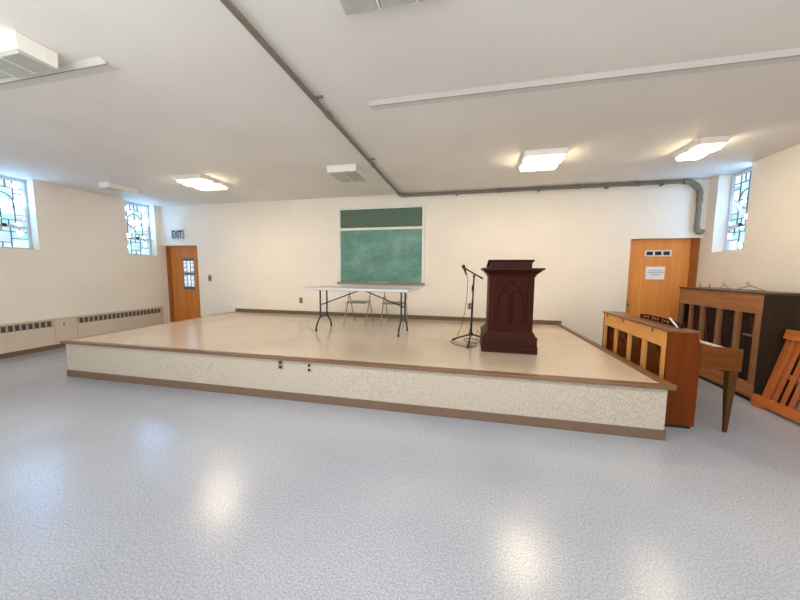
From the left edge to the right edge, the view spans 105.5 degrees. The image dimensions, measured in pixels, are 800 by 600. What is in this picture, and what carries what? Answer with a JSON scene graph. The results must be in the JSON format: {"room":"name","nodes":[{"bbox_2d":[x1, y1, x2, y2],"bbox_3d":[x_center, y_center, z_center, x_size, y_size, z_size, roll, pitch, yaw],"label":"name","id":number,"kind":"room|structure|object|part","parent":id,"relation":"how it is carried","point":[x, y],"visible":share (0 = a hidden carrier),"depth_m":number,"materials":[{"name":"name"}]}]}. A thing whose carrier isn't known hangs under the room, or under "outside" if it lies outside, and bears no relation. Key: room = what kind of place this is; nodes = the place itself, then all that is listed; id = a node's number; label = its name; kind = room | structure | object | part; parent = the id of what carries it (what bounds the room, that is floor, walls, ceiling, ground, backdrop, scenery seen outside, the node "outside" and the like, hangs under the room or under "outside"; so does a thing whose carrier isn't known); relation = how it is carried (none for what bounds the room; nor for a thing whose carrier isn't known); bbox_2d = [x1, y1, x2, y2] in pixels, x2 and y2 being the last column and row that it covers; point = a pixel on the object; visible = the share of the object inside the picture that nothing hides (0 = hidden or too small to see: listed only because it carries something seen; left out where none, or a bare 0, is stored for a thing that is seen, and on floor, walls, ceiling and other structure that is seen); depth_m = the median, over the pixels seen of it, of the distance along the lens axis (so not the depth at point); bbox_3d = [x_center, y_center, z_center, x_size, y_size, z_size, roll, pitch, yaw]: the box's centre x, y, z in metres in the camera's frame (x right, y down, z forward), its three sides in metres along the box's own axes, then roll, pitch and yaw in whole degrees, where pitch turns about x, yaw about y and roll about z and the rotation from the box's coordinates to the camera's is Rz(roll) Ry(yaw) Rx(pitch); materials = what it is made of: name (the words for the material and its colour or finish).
{"room":"community hall","nodes":[
{"label":"community hall","id":0,"kind":"room"},
{"bbox_2d":[0,180,169,324],"bbox_3d":[-7.637,-0.441,3.685,0.250,3.296,10.257,2,5,13],"label":"wall","id":1,"kind":"structure","parent":0,"point":[79,263],"depth_m":6.47,"materials":[{"name":"paint"}]},
{"bbox_2d":[0,175,32,249],"bbox_3d":[-7.261,-1.602,5.533,0.110,1.321,0.720,2,5,13],"label":"window","id":2,"kind":"structure","parent":1,"relation":"in","point":[15,229],"depth_m":5.71,"materials":[{"name":"glass"}]},
{"bbox_3d":[-7.290,-1.807,5.521,0.008,0.841,0.650,2,5,13],"label":"glass","id":3,"kind":"part","parent":2,"relation":"part of","materials":[{"name":"glass"}]},
{"bbox_3d":[-7.294,-1.162,5.581,0.008,0.365,0.650,2,5,13],"label":"glass","id":4,"kind":"part","parent":2,"relation":"part of","materials":[{"name":"glass"}]},
{"bbox_2d":[0,306,163,358],"bbox_3d":[-7.066,0.722,5.696,0.041,0.615,5.410,2,5,13],"label":"radiator cover","id":5,"kind":"object","parent":1,"relation":"attached to","point":[21,338],"visible":0.93,"depth_m":6.25,"materials":[{"name":"metal"}]},
{"bbox_2d":[0,320,52,333],"bbox_3d":[-7.170,0.559,5.144,0.010,0.130,1.950,2,5,13],"label":"grille","id":6,"kind":"object","parent":5,"relation":"attached to","point":[38,325],"depth_m":5.72,"materials":[{"name":"beige metal"}]},
{"bbox_2d":[77,308,160,323],"bbox_3d":[-6.667,0.358,7.353,0.010,0.130,1.800,2,5,13],"label":"grille","id":7,"kind":"object","parent":5,"relation":"attached to","point":[128,314],"depth_m":7.21,"materials":[{"name":"beige metal"}]},
{"bbox_2d":[125,201,151,255],"bbox_3d":[-6.752,-1.806,7.767,0.110,1.321,0.700,2,5,13],"label":"window","id":8,"kind":"structure","parent":1,"relation":"in","point":[137,215],"depth_m":7.84,"materials":[{"name":"glass"}]},
{"bbox_3d":[-6.781,-2.011,7.755,0.008,0.841,0.630,2,5,13],"label":"glass","id":9,"kind":"part","parent":8,"relation":"part of","materials":[{"name":"white glass"}]},
{"bbox_3d":[-6.785,-1.366,7.815,0.008,0.365,0.630,2,5,13],"label":"glass","id":10,"kind":"part","parent":8,"relation":"part of","materials":[{"name":"glass"}]},
{"bbox_2d":[0,347,799,599],"bbox_3d":[-1.539,1.433,2.416,12.802,0.120,10.157,2,5,13],"label":"floor","id":11,"kind":"structure","parent":0,"point":[110,490],"depth_m":2.11,"materials":[{"name":"grey tile"}]},
{"bbox_2d":[59,311,676,440],"bbox_3d":[-0.874,0.820,5.374,7.848,0.562,3.506,2,5,13],"label":"stage","id":12,"kind":"object","parent":11,"relation":"on","point":[573,382],"visible":1,"depth_m":3.79,"materials":[{"name":"tile"}]},
{"bbox_2d":[278,360,282,368],"bbox_3d":[-1.481,0.800,3.768,0.070,0.110,0.011,2,5,13],"label":"outlet","id":13,"kind":"object","parent":12,"relation":"attached to","point":[280,362],"visible":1,"depth_m":3.76,"materials":[{"name":"black plastic"}]},
{"bbox_2d":[307,363,311,371],"bbox_3d":[-1.100,0.821,3.685,0.070,0.110,0.011,2,5,13],"label":"outlet","id":14,"kind":"object","parent":12,"relation":"attached to","point":[309,365],"visible":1,"depth_m":3.68,"materials":[{"name":"black plastic"}]},
{"bbox_2d":[343,291,372,325],"bbox_3d":[-0.831,0.109,6.202,0.472,0.750,0.559,2,5,13],"label":"folding chair","id":15,"kind":"object","parent":12,"relation":"on","point":[348,301],"visible":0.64,"depth_m":6.13,"materials":[{"name":"beige metal"}]},
{"bbox_3d":[-0.840,0.041,6.157,0.409,0.025,0.380,2,5,13],"label":"seat","id":16,"kind":"part","parent":15,"relation":"part of","materials":[{"name":"beige metal"}]},
{"bbox_2d":[302,286,418,336],"bbox_3d":[-0.679,0.165,5.409,1.930,0.778,0.790,2,6,17],"label":"folding table","id":17,"kind":"object","parent":12,"relation":"on","point":[368,289],"visible":1,"depth_m":5.24,"materials":[{"name":"plastic"}]},
{"bbox_3d":[-1.466,0.166,5.449,0.029,0.718,0.181,2,6,17],"label":"leg","id":18,"kind":"part","parent":17,"relation":"part of","materials":[{"name":"grey metal"}]},
{"bbox_3d":[-1.357,0.133,5.810,0.029,0.718,0.181,2,6,17],"label":"leg","id":19,"kind":"part","parent":17,"relation":"part of","materials":[{"name":"grey metal"}]},
{"bbox_3d":[-0.001,0.217,5.010,0.029,0.718,0.181,2,6,17],"label":"leg","id":20,"kind":"part","parent":17,"relation":"part of","materials":[{"name":"grey metal"}]},
{"bbox_3d":[0.108,0.184,5.371,0.029,0.718,0.181,2,6,17],"label":"leg","id":21,"kind":"part","parent":17,"relation":"part of","materials":[{"name":"grey metal"}]},
{"bbox_2d":[380,292,407,327],"bbox_3d":[-0.100,0.130,6.037,0.472,0.750,0.559,2,5,13],"label":"folding chair","id":22,"kind":"object","parent":12,"relation":"on","point":[385,302],"visible":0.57,"depth_m":5.99,"materials":[{"name":"beige metal"}]},
{"bbox_3d":[-0.108,0.061,5.992,0.409,0.025,0.380,2,5,13],"label":"seat","id":23,"kind":"part","parent":22,"relation":"part of","materials":[{"name":"beige metal"}]},
{"bbox_2d":[452,268,482,347],"bbox_3d":[1.142,0.087,4.514,0.567,1.124,0.547,-1,5,-15],"label":"microphone stand","id":24,"kind":"object","parent":12,"relation":"on","point":[470,334],"visible":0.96,"depth_m":4.69,"materials":[{"name":"black metal"}]},
{"bbox_2d":[480,260,545,354],"bbox_3d":[1.522,0.060,4.276,0.758,1.226,0.757,2,5,13],"label":"podium","id":25,"kind":"object","parent":12,"relation":"on","point":[508,326],"visible":1,"depth_m":4.00,"materials":[{"name":"brown wood"}]},
{"bbox_3d":[1.514,0.417,4.327,0.652,0.065,0.676,2,5,13],"label":"moulding","id":26,"kind":"part","parent":25,"relation":"part of","materials":[{"name":"brown wood"}]},
{"bbox_3d":[1.522,-0.381,4.219,0.758,0.115,0.725,2,5,13],"label":"cornice","id":27,"kind":"part","parent":25,"relation":"part of","materials":[{"name":"brown wood"}]},
{"bbox_2d":[602,311,743,432],"bbox_3d":[3.206,0.758,3.818,0.653,1.027,1.564,2,5,13],"label":"piano","id":28,"kind":"object","parent":11,"relation":"on","point":[673,354],"visible":0.77,"depth_m":3.12,"materials":[{"name":"brown wood"}]},
{"bbox_3d":[3.077,0.673,4.576,0.032,0.615,0.050,2,5,13],"label":"post","id":29,"kind":"part","parent":28,"relation":"part of","materials":[{"name":"brown wood"}]},
{"bbox_3d":[3.214,0.680,4.587,0.290,0.970,0.030,2,5,13],"label":"panel","id":30,"kind":"part","parent":28,"relation":"part of","materials":[{"name":"brown wood"}]},
{"bbox_3d":[3.002,0.703,4.243,0.032,0.615,0.045,2,5,13],"label":"post","id":31,"kind":"part","parent":28,"relation":"part of","materials":[{"name":"brown wood"}]},
{"bbox_3d":[2.921,0.735,3.891,0.032,0.615,0.050,2,5,13],"label":"post","id":32,"kind":"part","parent":28,"relation":"part of","materials":[{"name":"brown wood"}]},
{"bbox_3d":[2.932,0.346,3.843,0.052,0.169,1.478,2,5,13],"label":"rail","id":33,"kind":"part","parent":28,"relation":"part of","materials":[{"name":"brown wood"}]},
{"bbox_3d":[2.847,0.765,3.563,0.032,0.615,0.065,2,5,13],"label":"post","id":34,"kind":"part","parent":28,"relation":"part of","materials":[{"name":"brown wood"}]},
{"bbox_3d":[3.027,0.253,3.813,0.278,0.022,1.564,2,5,13],"label":"lid","id":35,"kind":"part","parent":28,"relation":"part of","materials":[{"name":"brown wood"}]},
{"bbox_2d":[640,314,684,327],"bbox_3d":[3.075,0.231,3.594,0.022,0.062,0.830,2,5,13],"label":"rack","id":36,"kind":"object","parent":28,"relation":"on","point":[641,315],"visible":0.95,"depth_m":3.57,"materials":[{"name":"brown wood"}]},
{"bbox_3d":[2.764,0.798,3.200,0.032,0.615,0.073,2,5,13],"label":"post","id":37,"kind":"part","parent":28,"relation":"part of","materials":[{"name":"brown wood"}]},
{"bbox_3d":[2.880,0.814,3.120,0.290,0.970,0.030,2,5,13],"label":"panel","id":38,"kind":"part","parent":28,"relation":"part of","materials":[{"name":"brown wood"}]},
{"bbox_3d":[3.187,0.581,3.031,0.355,0.245,0.035,2,5,13],"label":"key arm","id":39,"kind":"part","parent":28,"relation":"part of"},
{"bbox_3d":[3.302,1.020,3.063,0.080,0.645,0.068,2,5,13],"label":"leg","id":40,"kind":"part","parent":28,"relation":"part of","materials":[{"name":"brown wood"}]},
{"bbox_2d":[677,287,799,405],"bbox_3d":[4.866,0.539,4.391,0.645,1.378,1.545,2,5,13],"label":"upright piano","id":41,"kind":"object","parent":11,"relation":"on","point":[756,323],"visible":0.64,"depth_m":3.98,"materials":[{"name":"brown wood"}]},
{"bbox_3d":[4.742,0.492,5.148,0.042,0.890,0.050,2,5,13],"label":"post","id":42,"kind":"part","parent":41,"relation":"part of","materials":[{"name":"brown wood"}]},
{"bbox_3d":[5.036,0.488,5.106,0.630,1.350,0.040,2,5,13],"label":"panel","id":43,"kind":"part","parent":41,"relation":"part of","materials":[{"name":"brown wood"}]},
{"bbox_3d":[4.692,0.512,4.930,0.042,0.890,0.040,2,5,13],"label":"post","id":44,"kind":"part","parent":41,"relation":"part of","materials":[{"name":"brown wood"}]},
{"bbox_3d":[4.637,0.535,4.687,0.042,0.890,0.060,2,5,13],"label":"post","id":45,"kind":"part","parent":41,"relation":"part of","materials":[{"name":"brown wood"}]},
{"bbox_3d":[4.567,0.562,4.381,0.042,0.890,0.060,2,5,13],"label":"post","id":46,"kind":"part","parent":41,"relation":"part of","materials":[{"name":"brown wood"}]},
{"bbox_3d":[4.603,-0.007,4.402,0.072,0.240,1.493,2,5,13],"label":"rail","id":47,"kind":"part","parent":41,"relation":"part of","materials":[{"name":"brown wood"}]},
{"bbox_3d":[4.596,1.084,4.503,0.072,0.170,1.493,2,5,13],"label":"rail","id":48,"kind":"part","parent":41,"relation":"part of","materials":[{"name":"brown wood"}]},
{"bbox_3d":[4.498,0.590,4.077,0.042,0.890,0.065,2,5,13],"label":"post","id":49,"kind":"part","parent":41,"relation":"part of","materials":[{"name":"brown wood"}]},
{"bbox_3d":[4.773,-0.135,4.350,0.445,0.028,1.545,2,5,13],"label":"lid","id":50,"kind":"part","parent":41,"relation":"part of","materials":[{"name":"brown wood"}]},
{"bbox_2d":[736,282,764,290],"bbox_3d":[4.798,-0.187,4.162,0.009,0.112,0.343,0,5,-2],"label":"hanger","id":51,"kind":"object","parent":41,"relation":"on","point":[747,282],"visible":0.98,"depth_m":4.17,"materials":[{"name":"grey metal"}]},
{"bbox_3d":[4.798,-0.166,4.164,0.008,0.069,0.343,0,5,-2],"label":"wire frame","id":52,"kind":"part","parent":51,"relation":"part of","materials":[{"name":"grey metal"}]},
{"bbox_3d":[4.430,0.618,3.779,0.042,0.890,0.090,2,5,13],"label":"post","id":53,"kind":"part","parent":41,"relation":"part of","materials":[{"name":"brown wood"}]},
{"bbox_3d":[4.710,0.619,3.674,0.630,1.350,0.040,2,5,13],"label":"panel","id":54,"kind":"part","parent":41,"relation":"part of","materials":[{"name":"black wood"}]},
{"bbox_2d":[750,329,799,422],"bbox_3d":[4.465,0.883,2.977,0.619,0.959,1.400,2,5,13],"label":"slatted panel","id":55,"kind":"object","parent":11,"relation":"on","point":[790,351],"visible":1,"depth_m":3.52,"materials":[{"name":"brown wood"}]},
{"bbox_3d":[4.212,1.264,3.069,0.077,0.108,1.400,2,5,13],"label":"rail","id":56,"kind":"part","parent":55,"relation":"part of","materials":[{"name":"brown wood"}]},
{"bbox_3d":[4.359,0.932,2.979,0.031,0.050,1.350,2,5,13],"label":"rail","id":57,"kind":"part","parent":55,"relation":"part of","materials":[{"name":"brown wood"}]},
{"bbox_3d":[4.435,0.465,2.930,0.094,0.118,1.370,2,5,13],"label":"rail","id":58,"kind":"part","parent":55,"relation":"part of","materials":[{"name":"brown wood"}]},
{"bbox_2d":[0,0,799,206],"bbox_3d":[-1.516,-1.984,2.098,12.802,0.150,10.157,2,5,13],"label":"ceiling","id":59,"kind":"structure","parent":0,"point":[193,91],"depth_m":2.96,"materials":[{"name":"paint"}]},
{"bbox_2d":[0,31,57,79],"bbox_3d":[-3.061,-1.876,2.364,0.701,0.133,0.241,2,5,13],"label":"ceiling light","id":60,"kind":"object","parent":59,"relation":"attached to","point":[20,55],"visible":1,"depth_m":2.29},
{"bbox_2d":[0,71,11,78],"bbox_3d":[-3.280,-1.826,2.418,0.211,0.013,0.210,2,5,13],"label":"diffuser","id":61,"kind":"object","parent":60,"relation":"attached to","point":[3,75],"depth_m":2.47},
{"bbox_2d":[0,58,30,75],"bbox_3d":[-3.062,-1.820,2.369,0.211,0.013,0.210,2,5,13],"label":"diffuser","id":62,"kind":"object","parent":60,"relation":"attached to","point":[10,68],"depth_m":2.39,"materials":[{"name":"white plastic"}]},
{"bbox_2d":[0,50,54,71],"bbox_3d":[-2.844,-1.814,2.320,0.211,0.013,0.210,2,5,13],"label":"diffuser","id":63,"kind":"object","parent":60,"relation":"attached to","point":[29,61],"depth_m":2.30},
{"bbox_2d":[0,57,119,90],"bbox_3d":[-4.929,-2.011,3.079,5.214,0.022,0.158,2,5,13],"label":"trim","id":64,"kind":"structure","parent":59,"relation":"attached to","point":[96,65],"depth_m":2.62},
{"bbox_2d":[98,182,138,194],"bbox_3d":[-5.699,-2.256,6.178,0.241,0.118,0.571,2,5,13],"label":"ceiling light","id":65,"kind":"object","parent":59,"relation":"attached to","point":[110,186],"visible":1,"depth_m":6.08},
{"bbox_2d":[106,187,136,194],"bbox_3d":[-5.648,-2.204,6.171,0.093,0.012,0.540,2,5,13],"label":"diffuser","id":66,"kind":"object","parent":65,"relation":"attached to","point":[117,189],"depth_m":6.16,"materials":[{"name":"white plastic"}]},
{"bbox_2d":[174,173,229,190],"bbox_3d":[-3.713,-2.201,5.736,0.597,0.118,0.687,2,5,13],"label":"ceiling light","id":67,"kind":"object","parent":59,"relation":"attached to","point":[200,181],"visible":1,"depth_m":5.56,"materials":[{"name":"white plastic"}]},
{"bbox_2d":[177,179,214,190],"bbox_3d":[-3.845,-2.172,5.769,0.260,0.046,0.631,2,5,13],"label":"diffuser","id":68,"kind":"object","parent":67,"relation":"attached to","point":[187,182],"depth_m":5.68,"materials":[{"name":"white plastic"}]},
{"bbox_2d":[189,178,227,189],"bbox_3d":[-3.582,-2.165,5.710,0.260,0.046,0.631,2,5,13],"label":"diffuser","id":69,"kind":"object","parent":67,"relation":"attached to","point":[208,183],"depth_m":5.63,"materials":[{"name":"white plastic"}]},
{"bbox_2d":[327,164,367,182],"bbox_3d":[-0.877,-2.127,5.133,0.511,0.118,0.571,2,5,13],"label":"ceiling light","id":70,"kind":"object","parent":59,"relation":"attached to","point":[346,172],"visible":1,"depth_m":4.93,"materials":[{"name":"white plastic"}]},
{"bbox_2d":[329,172,352,182],"bbox_3d":[-0.995,-2.080,5.164,0.228,0.012,0.540,2,5,13],"label":"diffuser","id":71,"kind":"object","parent":70,"relation":"attached to","point":[342,177],"depth_m":5.09,"materials":[{"name":"white plastic"}]},
{"bbox_2d":[343,171,365,181],"bbox_3d":[-0.760,-2.073,5.112,0.228,0.012,0.540,2,5,13],"label":"diffuser","id":72,"kind":"object","parent":70,"relation":"attached to","point":[354,176],"depth_m":5.08,"materials":[{"name":"white plastic"}]},
{"bbox_2d":[337,0,426,15],"bbox_3d":[-0.070,-1.788,1.544,0.721,0.118,0.596,2,5,13],"label":"ceiling light","id":73,"kind":"object","parent":59,"relation":"attached to","point":[348,7],"visible":1,"depth_m":1.81,"materials":[{"name":"white plastic"}]},
{"bbox_2d":[339,0,377,14],"bbox_3d":[-0.294,-1.744,1.599,0.218,0.012,0.565,2,5,13],"label":"diffuser","id":74,"kind":"object","parent":73,"relation":"attached to","point":[348,7],"depth_m":1.82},
{"bbox_2d":[379,0,415,7],"bbox_3d":[-0.070,-1.738,1.548,0.218,0.012,0.565,2,5,13],"label":"diffuser","id":75,"kind":"object","parent":73,"relation":"attached to","point":[382,3],"depth_m":1.80,"materials":[{"name":"white plastic"}]},
{"bbox_2d":[220,0,704,234],"bbox_3d":[1.650,-1.315,1.310,5.653,0.996,9.907,2,5,13],"label":"ceiling pipe","id":76,"kind":"object","parent":59,"relation":"attached to","point":[228,4],"visible":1,"depth_m":5.40,"materials":[{"name":"grey metal"}]},
{"bbox_2d":[517,147,568,171],"bbox_3d":[2.082,-2.047,4.487,0.577,0.118,0.637,2,5,13],"label":"ceiling light","id":77,"kind":"object","parent":59,"relation":"attached to","point":[539,159],"visible":1,"depth_m":4.28,"materials":[{"name":"white plastic"}]},
{"bbox_2d":[520,155,544,171],"bbox_3d":[1.955,-2.018,4.519,0.250,0.046,0.581,2,5,13],"label":"diffuser","id":78,"kind":"object","parent":77,"relation":"attached to","point":[529,163],"depth_m":4.42,"materials":[{"name":"white plastic"}]},
{"bbox_2d":[538,153,565,170],"bbox_3d":[2.209,-2.011,4.462,0.250,0.046,0.581,2,5,13],"label":"diffuser","id":79,"kind":"object","parent":77,"relation":"attached to","point":[550,161],"depth_m":4.34,"materials":[{"name":"white plastic"}]},
{"bbox_2d":[368,48,799,109],"bbox_3d":[2.230,-1.913,2.548,5.188,0.024,0.175,2,5,13],"label":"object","id":80,"kind":"structure","parent":59,"relation":"attached to","point":[787,55],"depth_m":2.64,"materials":[{"name":"white metal"}]},
{"bbox_2d":[672,135,731,160],"bbox_3d":[3.974,-1.993,4.040,0.327,0.118,0.557,2,5,13],"label":"ceiling light","id":81,"kind":"object","parent":59,"relation":"attached to","point":[701,147],"visible":1,"depth_m":3.91,"materials":[{"name":"white plastic"}]},
{"bbox_2d":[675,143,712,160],"bbox_3d":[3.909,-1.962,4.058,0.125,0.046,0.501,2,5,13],"label":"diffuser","id":82,"kind":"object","parent":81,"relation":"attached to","point":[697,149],"depth_m":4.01,"materials":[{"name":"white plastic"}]},
{"bbox_2d":[688,142,725,160],"bbox_3d":[4.040,-1.958,4.029,0.125,0.046,0.501,2,5,13],"label":"diffuser","id":83,"kind":"object","parent":81,"relation":"attached to","point":[714,146],"depth_m":3.91,"materials":[{"name":"white plastic"}]},
{"bbox_2d":[159,179,709,345],"bbox_3d":[-0.421,-0.712,7.117,12.302,3.296,0.350,2,5,13],"label":"wall","id":84,"kind":"structure","parent":0,"point":[262,254],"depth_m":6.52,"materials":[{"name":"paint"}]},
{"bbox_2d":[171,230,183,238],"bbox_3d":[-5.902,-1.742,8.068,0.380,0.236,0.044,2,5,13],"label":"exit sign","id":85,"kind":"object","parent":84,"relation":"attached to","point":[175,234],"visible":1,"depth_m":8.04,"materials":[{"name":"white plastic"}]},
{"bbox_2d":[166,246,200,321],"bbox_3d":[-5.877,-0.339,8.332,1.147,2.257,0.150,2,5,13],"label":"door","id":86,"kind":"structure","parent":84,"relation":"in","point":[182,261],"depth_m":8.36,"materials":[{"name":"brown wood"}]},
{"bbox_3d":[-6.384,-0.356,8.477,0.094,2.257,0.090,2,5,13],"label":"frame","id":87,"kind":"part","parent":86,"relation":"part of","materials":[{"name":"brown wood"}]},
{"bbox_3d":[-5.739,-0.717,8.283,0.350,0.800,0.016,2,5,13],"label":"glass panel","id":88,"kind":"part","parent":86,"relation":"part of","materials":[{"name":"glass"}]},
{"bbox_2d":[337,204,424,284],"bbox_3d":[-0.452,-1.226,6.845,2.055,1.750,0.100,2,5,13],"label":"chalkboard","id":89,"kind":"object","parent":84,"relation":"attached to","point":[379,245],"visible":1,"depth_m":6.86,"materials":[{"name":"metal"}]},
{"bbox_3d":[-0.444,-1.837,6.829,1.965,0.470,0.019,2,5,13],"label":"panel","id":90,"kind":"part","parent":89,"relation":"part of","materials":[{"name":"green"}]},
{"bbox_2d":[337,282,424,284],"bbox_3d":[-0.458,-0.378,6.924,2.055,0.047,0.100,2,5,13],"label":"chalk tray","id":91,"kind":"object","parent":89,"relation":"on","point":[380,283],"depth_m":6.85,"materials":[{"name":"silver metal"}]},
{"bbox_2d":[235,308,561,324],"bbox_3d":[-0.490,0.363,7.042,7.750,0.085,0.018,2,5,13],"label":"baseboard","id":92,"kind":"structure","parent":84,"relation":"attached to","point":[550,322],"depth_m":7.02,"materials":[{"name":"brown wood"}]},
{"bbox_2d":[625,238,699,324],"bbox_3d":[4.992,-0.040,5.884,1.167,2.257,0.150,2,5,13],"label":"door","id":93,"kind":"structure","parent":84,"relation":"in","point":[679,257],"depth_m":5.87,"materials":[{"name":"brown wood"}]},
{"bbox_2d":[645,267,664,279],"bbox_3d":[4.929,-0.520,5.876,0.315,0.245,0.006,2,5,13],"label":"paper notice","id":94,"kind":"object","parent":93,"relation":"attached to","point":[651,272],"visible":1,"depth_m":5.87,"materials":[{"name":"white paper"}]},
{"bbox_2d":[647,270,663,274],"bbox_3d":[4.936,-0.527,5.872,0.270,0.098,0.002,2,5,13],"label":"print","id":95,"kind":"object","parent":94,"relation":"attached to","point":[649,272],"depth_m":5.87},
{"bbox_2d":[644,250,671,256],"bbox_3d":[4.950,-0.895,5.831,0.445,0.120,0.020,2,5,13],"label":"vent","id":96,"kind":"object","parent":93,"relation":"attached to","point":[647,253],"depth_m":5.83,"materials":[{"name":"metal"}]},
{"bbox_3d":[5.514,-0.028,5.792,0.108,2.257,0.100,2,5,13],"label":"frame","id":97,"kind":"part","parent":93,"relation":"part of","materials":[{"name":"brown wood"}]},
{"bbox_2d":[696,144,799,399],"bbox_3d":[4.604,-0.104,0.928,0.250,3.296,10.257,2,5,13],"label":"wall","id":98,"kind":"structure","parent":0,"point":[769,259],"depth_m":4.45,"materials":[{"name":"paint"}]},
{"bbox_2d":[724,167,751,250],"bbox_3d":[5.619,-1.462,4.950,0.110,1.321,0.640,2,5,13],"label":"window","id":99,"kind":"structure","parent":98,"relation":"in","point":[740,181],"depth_m":5.10,"materials":[{"name":"glass"}]},
{"bbox_3d":[5.646,-1.020,4.984,0.008,0.365,0.570,2,5,13],"label":"glass","id":100,"kind":"part","parent":99,"relation":"part of","materials":[{"name":"glass"}]},
{"bbox_3d":[5.650,-1.666,4.924,0.008,0.841,0.570,2,5,13],"label":"glass","id":101,"kind":"part","parent":99,"relation":"part of","materials":[{"name":"glass"}]},
{"bbox_3d":[0.988,-0.457,4.653,0.086,0.169,0.055,2,5,13],"label":"microphone","id":102,"kind":"object","parent":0,"visible":0},
{"bbox_2d":[450,277,479,346],"bbox_3d":[1.132,0.129,4.681,0.459,1.012,0.892,5,7,43],"label":"microphone cable","id":103,"kind":"object","parent":102,"relation":"hanging from","point":[467,277],"visible":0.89,"depth_m":4.70,"materials":[{"name":"black rubber"}]}
]}

